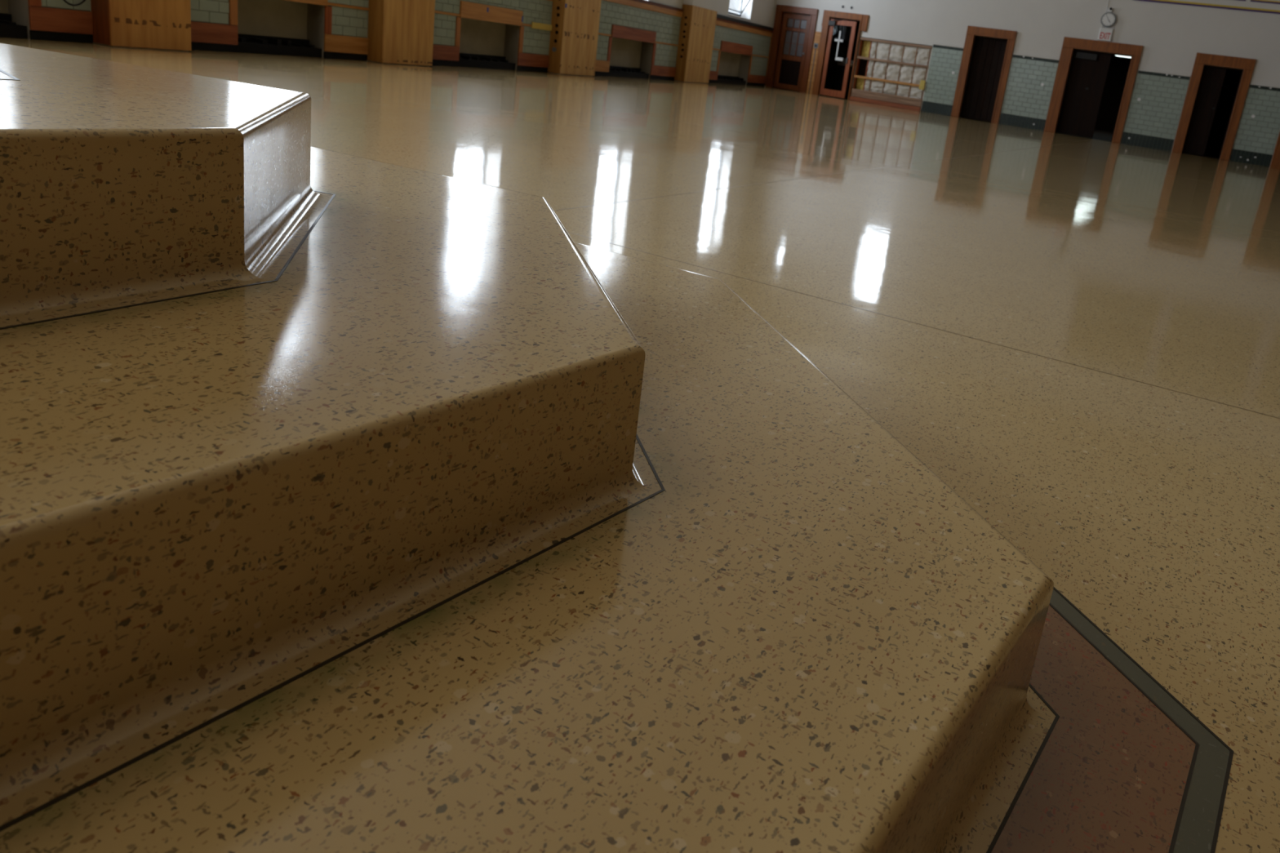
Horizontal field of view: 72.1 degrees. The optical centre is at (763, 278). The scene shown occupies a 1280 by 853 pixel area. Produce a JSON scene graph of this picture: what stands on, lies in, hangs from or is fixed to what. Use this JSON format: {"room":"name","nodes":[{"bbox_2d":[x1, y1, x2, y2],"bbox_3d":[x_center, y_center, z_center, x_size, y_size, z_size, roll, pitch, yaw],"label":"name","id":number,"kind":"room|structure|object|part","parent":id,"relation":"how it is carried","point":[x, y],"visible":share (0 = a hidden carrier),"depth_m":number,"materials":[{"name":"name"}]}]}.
{"room":"large public hall","nodes":[
{"label":"large public hall","id":0,"kind":"room"},
{"bbox_2d":[0,0,776,84],"bbox_3d":[-4.420,-5.435,8.951,0.541,6.200,27.933,13,15,18],"label":"wall","id":1,"kind":"structure","parent":0,"point":[268,27],"depth_m":12.30,"materials":[{"name":"paint"}]},
{"bbox_2d":[27,0,93,43],"bbox_3d":[-6.062,-2.088,6.103,0.030,0.690,2.536,13,15,18],"label":"frame","id":2,"kind":"object","parent":1,"relation":"attached to","point":[45,20],"visible":1,"depth_m":7.08,"materials":[{"name":"brown wood"}]},
{"bbox_3d":[-5.732,-2.106,7.099,0.022,0.185,0.468,13,15,18],"label":"board","id":3,"kind":"part","parent":2,"relation":"part of","materials":[{"name":"brown wood"}]},
{"bbox_2d":[63,0,85,5],"bbox_3d":[-5.646,-2.372,7.064,0.014,0.299,0.352,13,15,18],"label":"cord","id":4,"kind":"object","parent":1,"relation":"hanging from","point":[65,1],"visible":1,"depth_m":7.13,"materials":[{"name":"black plastic"}]},
{"bbox_2d":[90,0,191,50],"bbox_3d":[-5.344,-2.752,7.462,0.237,1.490,0.700,13,15,18],"label":"pillar","id":5,"kind":"structure","parent":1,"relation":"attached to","point":[145,24],"depth_m":7.48,"materials":[{"name":"brown wood"}]},
{"bbox_3d":[-5.471,-2.693,7.151,0.218,1.490,0.018,13,15,18],"label":"panel","id":6,"kind":"part","parent":5,"relation":"part of","materials":[{"name":"brown wood"}]},
{"bbox_2d":[191,0,368,61],"bbox_3d":[-4.975,-2.656,8.988,0.030,0.690,2.326,13,15,18],"label":"frame","id":7,"kind":"object","parent":1,"relation":"attached to","point":[202,33],"visible":0.93,"depth_m":8.57,"materials":[{"name":"brown wood"}]},
{"bbox_3d":[-5.294,-2.334,8.260,0.022,0.185,0.648,13,15,18],"label":"board","id":8,"kind":"part","parent":7,"relation":"part of","materials":[{"name":"brown wood"}]},
{"bbox_3d":[-4.707,-2.641,9.818,0.022,0.185,0.618,13,15,18],"label":"board","id":9,"kind":"part","parent":7,"relation":"part of","materials":[{"name":"brown wood"}]},
{"bbox_3d":[-4.646,-3.043,9.728,0.020,0.028,0.597,13,15,18],"label":"rail","id":10,"kind":"part","parent":7,"relation":"part of","materials":[{"name":"brown wood"}]},
{"bbox_2d":[367,0,435,66],"bbox_3d":[-4.273,-3.313,10.306,0.237,1.490,0.820,13,15,18],"label":"pillar","id":11,"kind":"structure","parent":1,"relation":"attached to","point":[400,31],"depth_m":10.24,"materials":[{"name":"brown wood"}]},
{"bbox_3d":[-4.420,-3.242,9.940,0.218,1.490,0.018,13,15,18],"label":"panel","id":12,"kind":"part","parent":11,"relation":"part of","materials":[{"name":"brown wood"}]},
{"bbox_2d":[431,0,551,72],"bbox_3d":[-3.780,-3.349,12.102,0.038,0.850,2.836,13,15,18],"label":"frame","id":13,"kind":"object","parent":1,"relation":"attached to","point":[449,54],"visible":0.91,"depth_m":12.00,"materials":[{"name":"brown wood"}]},
{"bbox_3d":[-4.183,-2.915,11.210,0.022,0.185,0.758,13,15,18],"label":"board","id":14,"kind":"part","parent":13,"relation":"part of","materials":[{"name":"brown wood"}]},
{"bbox_3d":[-4.118,-3.390,11.080,0.020,0.028,0.737,13,15,18],"label":"rail","id":15,"kind":"part","parent":13,"relation":"part of","materials":[{"name":"brown wood"}]},
{"bbox_3d":[-3.466,-3.290,13.113,0.022,0.185,0.778,13,15,18],"label":"board","id":16,"kind":"part","parent":13,"relation":"part of","materials":[{"name":"brown wood"}]},
{"bbox_2d":[547,0,601,75],"bbox_3d":[-2.974,-3.991,13.752,0.238,1.490,1.030,13,15,18],"label":"pillar","id":17,"kind":"structure","parent":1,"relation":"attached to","point":[574,34],"depth_m":13.59,"materials":[{"name":"brown wood"}]},
{"bbox_3d":[-3.151,-3.905,13.308,0.218,1.490,0.018,13,15,18],"label":"panel","id":18,"kind":"part","parent":17,"relation":"part of","materials":[{"name":"brown wood"}]},
{"bbox_2d":[594,24,678,80],"bbox_3d":[-2.339,-4.119,15.927,0.030,0.880,3.456,13,15,18],"label":"frame","id":19,"kind":"object","parent":1,"relation":"attached to","point":[662,73],"visible":0.87,"depth_m":15.84,"materials":[{"name":"brown wood"}]},
{"bbox_3d":[-2.836,-3.620,14.785,0.022,0.185,0.828,13,15,18],"label":"board","id":20,"kind":"part","parent":19,"relation":"part of","materials":[{"name":"brown wood"}]},
{"bbox_3d":[-2.767,-4.123,14.649,0.020,0.028,0.807,13,15,18],"label":"rail","id":21,"kind":"part","parent":19,"relation":"part of","materials":[{"name":"brown wood"}]},
{"bbox_3d":[-1.963,-4.076,17.102,0.022,0.185,1.048,13,15,18],"label":"board","id":22,"kind":"part","parent":19,"relation":"part of","materials":[{"name":"brown wood"}]},
{"bbox_3d":[-1.887,-4.584,16.985,0.020,0.028,1.027,13,15,18],"label":"rail","id":23,"kind":"part","parent":19,"relation":"part of","materials":[{"name":"brown wood"}]},
{"bbox_2d":[604,0,684,17],"bbox_3d":[-2.206,-4.963,15.711,0.052,0.154,3.456,13,15,18],"label":"trim","id":24,"kind":"structure","parent":1,"relation":"attached to","point":[644,4],"depth_m":16.11,"materials":[{"name":"brown wood"}]},
{"bbox_2d":[674,4,717,83],"bbox_3d":[-1.389,-4.821,17.961,0.237,1.490,1.203,13,15,18],"label":"cover","id":25,"kind":"object","parent":1,"relation":"attached to","point":[697,25],"visible":1,"depth_m":17.66,"materials":[{"name":"brown wood"}]},
{"bbox_3d":[-1.602,-4.716,17.422,0.218,1.490,0.018,13,15,18],"label":"panel","id":26,"kind":"part","parent":25,"relation":"part of","materials":[{"name":"brown wood"}]},
{"bbox_2d":[728,0,751,20],"bbox_3d":[-0.495,-7.237,19.802,0.362,2.490,1.400,13,15,18],"label":"window","id":27,"kind":"structure","parent":1,"relation":"in","point":[739,11],"depth_m":20.54,"materials":[{"name":"grey metal"}]},
{"bbox_3d":[-0.637,-7.284,19.846,0.050,2.460,1.360,13,15,18],"label":"frame","id":28,"kind":"part","parent":27,"relation":"part of","materials":[{"name":"grey metal"}]},
{"bbox_3d":[-0.656,-6.053,20.095,0.265,0.030,1.400,13,15,18],"label":"sill","id":29,"kind":"part","parent":27,"relation":"part of","materials":[{"name":"white paint"}]},
{"bbox_2d":[708,36,772,86],"bbox_3d":[-0.573,-5.206,20.501,0.031,1.250,4.173,13,15,18],"label":"frame","id":30,"kind":"object","parent":1,"relation":"attached to","point":[727,46],"visible":0.84,"depth_m":20.60,"materials":[{"name":"brown wood"}]},
{"bbox_3d":[-1.198,-4.476,19.134,0.022,0.185,0.958,13,15,18],"label":"board","id":31,"kind":"part","parent":30,"relation":"part of","materials":[{"name":"brown wood"}]},
{"bbox_3d":[-0.161,-5.019,21.888,0.022,0.185,1.248,13,15,18],"label":"board","id":32,"kind":"part","parent":30,"relation":"part of","materials":[{"name":"brown wood"}]},
{"bbox_3d":[-0.078,-5.565,21.761,0.020,0.028,1.227,13,15,18],"label":"rail","id":33,"kind":"part","parent":30,"relation":"part of","materials":[{"name":"brown wood"}]},
{"bbox_2d":[715,13,773,36],"bbox_3d":[-0.475,-5.900,20.283,0.052,0.225,4.091,13,15,18],"label":"trim","id":34,"kind":"structure","parent":1,"relation":"attached to","point":[722,20],"depth_m":20.28,"materials":[{"name":"brown wood"}]},
{"bbox_2d":[764,4,818,93],"bbox_3d":[0.757,-5.827,22.084,1.150,2.050,0.267,15,15,24],"label":"door","id":35,"kind":"structure","parent":1,"relation":"in","point":[795,73],"depth_m":22.05,"materials":[{"name":"brown wood"}]},
{"bbox_3d":[0.604,-5.855,22.160,0.158,0.283,0.006,15,15,24],"label":"pane","id":36,"kind":"part","parent":35,"relation":"part of","materials":[{"name":"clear glass"}]},
{"bbox_3d":[0.646,-6.138,22.088,0.158,0.283,0.006,15,15,24],"label":"pane","id":37,"kind":"part","parent":35,"relation":"part of","materials":[{"name":"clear glass"}]},
{"bbox_3d":[0.683,-5.263,22.220,0.546,0.596,0.020,15,15,24],"label":"panel","id":38,"kind":"part","parent":35,"relation":"part of","materials":[{"name":"brown wood"}]},
{"bbox_3d":[0.694,-6.468,22.005,0.158,0.200,0.006,15,15,24],"label":"pane","id":39,"kind":"part","parent":35,"relation":"part of","materials":[{"name":"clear glass"}]},
{"bbox_3d":[0.765,-5.812,22.085,0.158,0.283,0.006,15,15,24],"label":"pane","id":40,"kind":"part","parent":35,"relation":"part of","materials":[{"name":"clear glass"}]},
{"bbox_3d":[0.806,-6.096,22.014,0.158,0.283,0.006,15,15,24],"label":"pane","id":41,"kind":"part","parent":35,"relation":"part of","materials":[{"name":"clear glass"}]},
{"bbox_3d":[0.854,-6.426,21.931,0.158,0.200,0.006,15,15,24],"label":"pane","id":42,"kind":"part","parent":35,"relation":"part of","materials":[{"name":"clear glass"}]},
{"bbox_3d":[0.926,-5.770,22.011,0.158,0.283,0.006,15,15,24],"label":"pane","id":43,"kind":"part","parent":35,"relation":"part of","materials":[{"name":"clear glass"}]},
{"bbox_3d":[0.967,-6.054,21.939,0.158,0.283,0.006,15,15,24],"label":"pane","id":44,"kind":"part","parent":35,"relation":"part of","materials":[{"name":"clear glass"}]},
{"bbox_3d":[1.015,-6.383,21.856,0.158,0.200,0.006,15,15,24],"label":"pane","id":45,"kind":"part","parent":35,"relation":"part of","materials":[{"name":"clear glass"}]},
{"bbox_2d":[0,37,1279,852],"bbox_3d":[0.976,-0.943,7.064,20.500,0.003,27.600,15,15,24],"label":"floor","id":46,"kind":"structure","parent":0,"point":[1078,337],"depth_m":2.75,"materials":[{"name":"stone"}]},
{"bbox_2d":[0,42,1059,852],"bbox_3d":[-1.348,-0.034,1.057,3.277,0.513,2.835,15,15,24],"label":"stepped platform","id":47,"kind":"object","parent":46,"relation":"on","point":[348,504],"visible":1,"depth_m":0.76,"materials":[{"name":"stone"}]},
{"bbox_2d":[834,57,853,98],"bbox_3d":[2.081,-5.108,22.162,0.527,1.002,0.520,15,15,24],"label":"waste bin","id":48,"kind":"object","parent":46,"relation":"on","point":[841,65],"visible":0.52,"depth_m":21.98,"materials":[{"name":"black plastic"}]},
{"bbox_2d":[728,0,1279,167],"bbox_3d":[9.985,-6.900,23.108,20.500,6.200,10.620,15,15,24],"label":"wall","id":49,"kind":"structure","parent":0,"point":[1171,36],"depth_m":19.16,"materials":[{"name":"paint"}]},
{"bbox_2d":[805,31,821,93],"bbox_3d":[1.264,-5.407,21.804,0.160,1.520,0.013,15,15,24],"label":"strip","id":50,"kind":"object","parent":49,"relation":"attached to","point":[817,34],"visible":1,"depth_m":21.80,"materials":[{"name":"brown wood"}]},
{"bbox_2d":[808,48,816,92],"bbox_3d":[1.234,-5.209,21.838,0.018,1.115,0.018,-4,19,-41],"label":"conduit","id":51,"kind":"object","parent":50,"relation":"attached to","point":[815,48],"visible":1,"depth_m":21.83,"materials":[{"name":"grey metal"}]},
{"bbox_2d":[813,42,817,48],"bbox_3d":[1.314,-5.807,21.685,0.110,0.120,0.026,15,15,24],"label":"wall switch","id":52,"kind":"object","parent":50,"relation":"attached to","point":[815,45],"visible":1,"depth_m":21.68,"materials":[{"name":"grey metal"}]},
{"bbox_2d":[811,9,869,99],"bbox_3d":[1.927,-5.516,21.526,1.185,2.050,0.294,15,15,24],"label":"door","id":53,"kind":"structure","parent":49,"relation":"in","point":[862,19],"depth_m":21.45,"materials":[{"name":"brown wood"}]},
{"bbox_2d":[849,37,932,111],"bbox_3d":[3.098,-4.953,21.042,1.830,1.530,0.250,15,15,24],"label":"storage rack","id":54,"kind":"object","parent":49,"relation":"attached to","point":[892,73],"depth_m":20.98,"materials":[{"name":"wood"}]},
{"bbox_3d":[2.959,-4.252,21.146,1.821,0.095,0.070,15,15,24],"label":"plate","id":55,"kind":"part","parent":54,"relation":"part of","materials":[{"name":"brown wood"}]},
{"bbox_3d":[4.317,-5.423,20.239,0.730,0.037,0.020,15,15,24],"label":"dado moulding","id":56,"kind":"part","parent":49,"relation":"part of","materials":[{"name":"paint"}]},
{"bbox_2d":[951,25,1017,123],"bbox_3d":[5.104,-4.695,20.065,1.120,2.070,0.267,15,15,24],"label":"door","id":57,"kind":"structure","parent":49,"relation":"in","point":[990,60],"depth_m":20.09,"materials":[{"name":"brown wood"}]},
{"bbox_3d":[6.095,-4.956,19.414,1.020,0.037,0.020,15,15,24],"label":"dado moulding","id":58,"kind":"part","parent":49,"relation":"part of","materials":[{"name":"paint"}]},
{"bbox_2d":[1044,36,1143,142],"bbox_3d":[7.235,-4.135,19.076,1.630,2.070,0.267,15,15,24],"label":"door","id":59,"kind":"structure","parent":49,"relation":"in","point":[1084,83],"depth_m":19.16,"materials":[{"name":"brown wood"}]},
{"bbox_2d":[1097,26,1113,40],"bbox_3d":[7.369,-5.248,18.692,0.265,0.260,0.052,15,15,24],"label":"exit sign","id":60,"kind":"object","parent":49,"relation":"attached to","point":[1105,33],"visible":1,"depth_m":18.67,"materials":[{"name":"white plastic"}]},
{"bbox_2d":[1100,12,1116,26],"bbox_3d":[7.402,-5.541,18.615,0.310,0.310,0.060,15,15,24],"label":"wall clock","id":61,"kind":"object","parent":49,"relation":"attached to","point":[1108,19],"visible":1,"depth_m":18.59,"materials":[{"name":"grey metal"}]},
{"bbox_2d":[1106,7,1112,12],"bbox_3d":[7.418,-5.743,18.573,0.100,0.093,0.064,15,15,24],"label":"bell","id":62,"kind":"object","parent":49,"relation":"attached to","point":[1109,10],"visible":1,"depth_m":18.57,"materials":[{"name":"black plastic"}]},
{"bbox_3d":[8.455,-4.336,18.319,1.030,0.037,0.020,15,15,24],"label":"dado moulding","id":63,"kind":"part","parent":49,"relation":"part of","materials":[{"name":"paint"}]},
{"bbox_2d":[1137,0,1279,13],"bbox_3d":[11.683,-6.081,16.363,8.400,2.435,0.015,15,15,24],"label":"wall mural","id":64,"kind":"object","parent":49,"relation":"attached to","point":[1259,6],"visible":1,"depth_m":17.54,"materials":[{"name":"paint"}]},
{"bbox_2d":[1171,52,1256,160],"bbox_3d":[9.365,-3.570,18.088,1.100,2.060,0.267,15,15,24],"label":"door","id":65,"kind":"structure","parent":49,"relation":"in","point":[1206,93],"depth_m":18.10,"materials":[{"name":"brown wood"}]},
{"bbox_3d":[9.267,-3.513,18.239,0.290,1.450,0.007,15,15,24],"label":"panel","id":66,"kind":"part","parent":65,"relation":"part of","materials":[{"name":"brown wood"}]},
{"bbox_3d":[10.224,-3.871,17.498,0.740,0.037,0.020,15,15,24],"label":"dado moulding","id":67,"kind":"part","parent":49,"relation":"part of","materials":[{"name":"paint"}]},
{"bbox_2d":[1269,132,1279,168],"bbox_3d":[11.033,-3.132,17.315,1.160,2.060,0.267,15,15,24],"label":"door","id":68,"kind":"structure","parent":49,"relation":"in","point":[1275,162],"depth_m":17.61,"materials":[{"name":"brown wood"}]}
]}

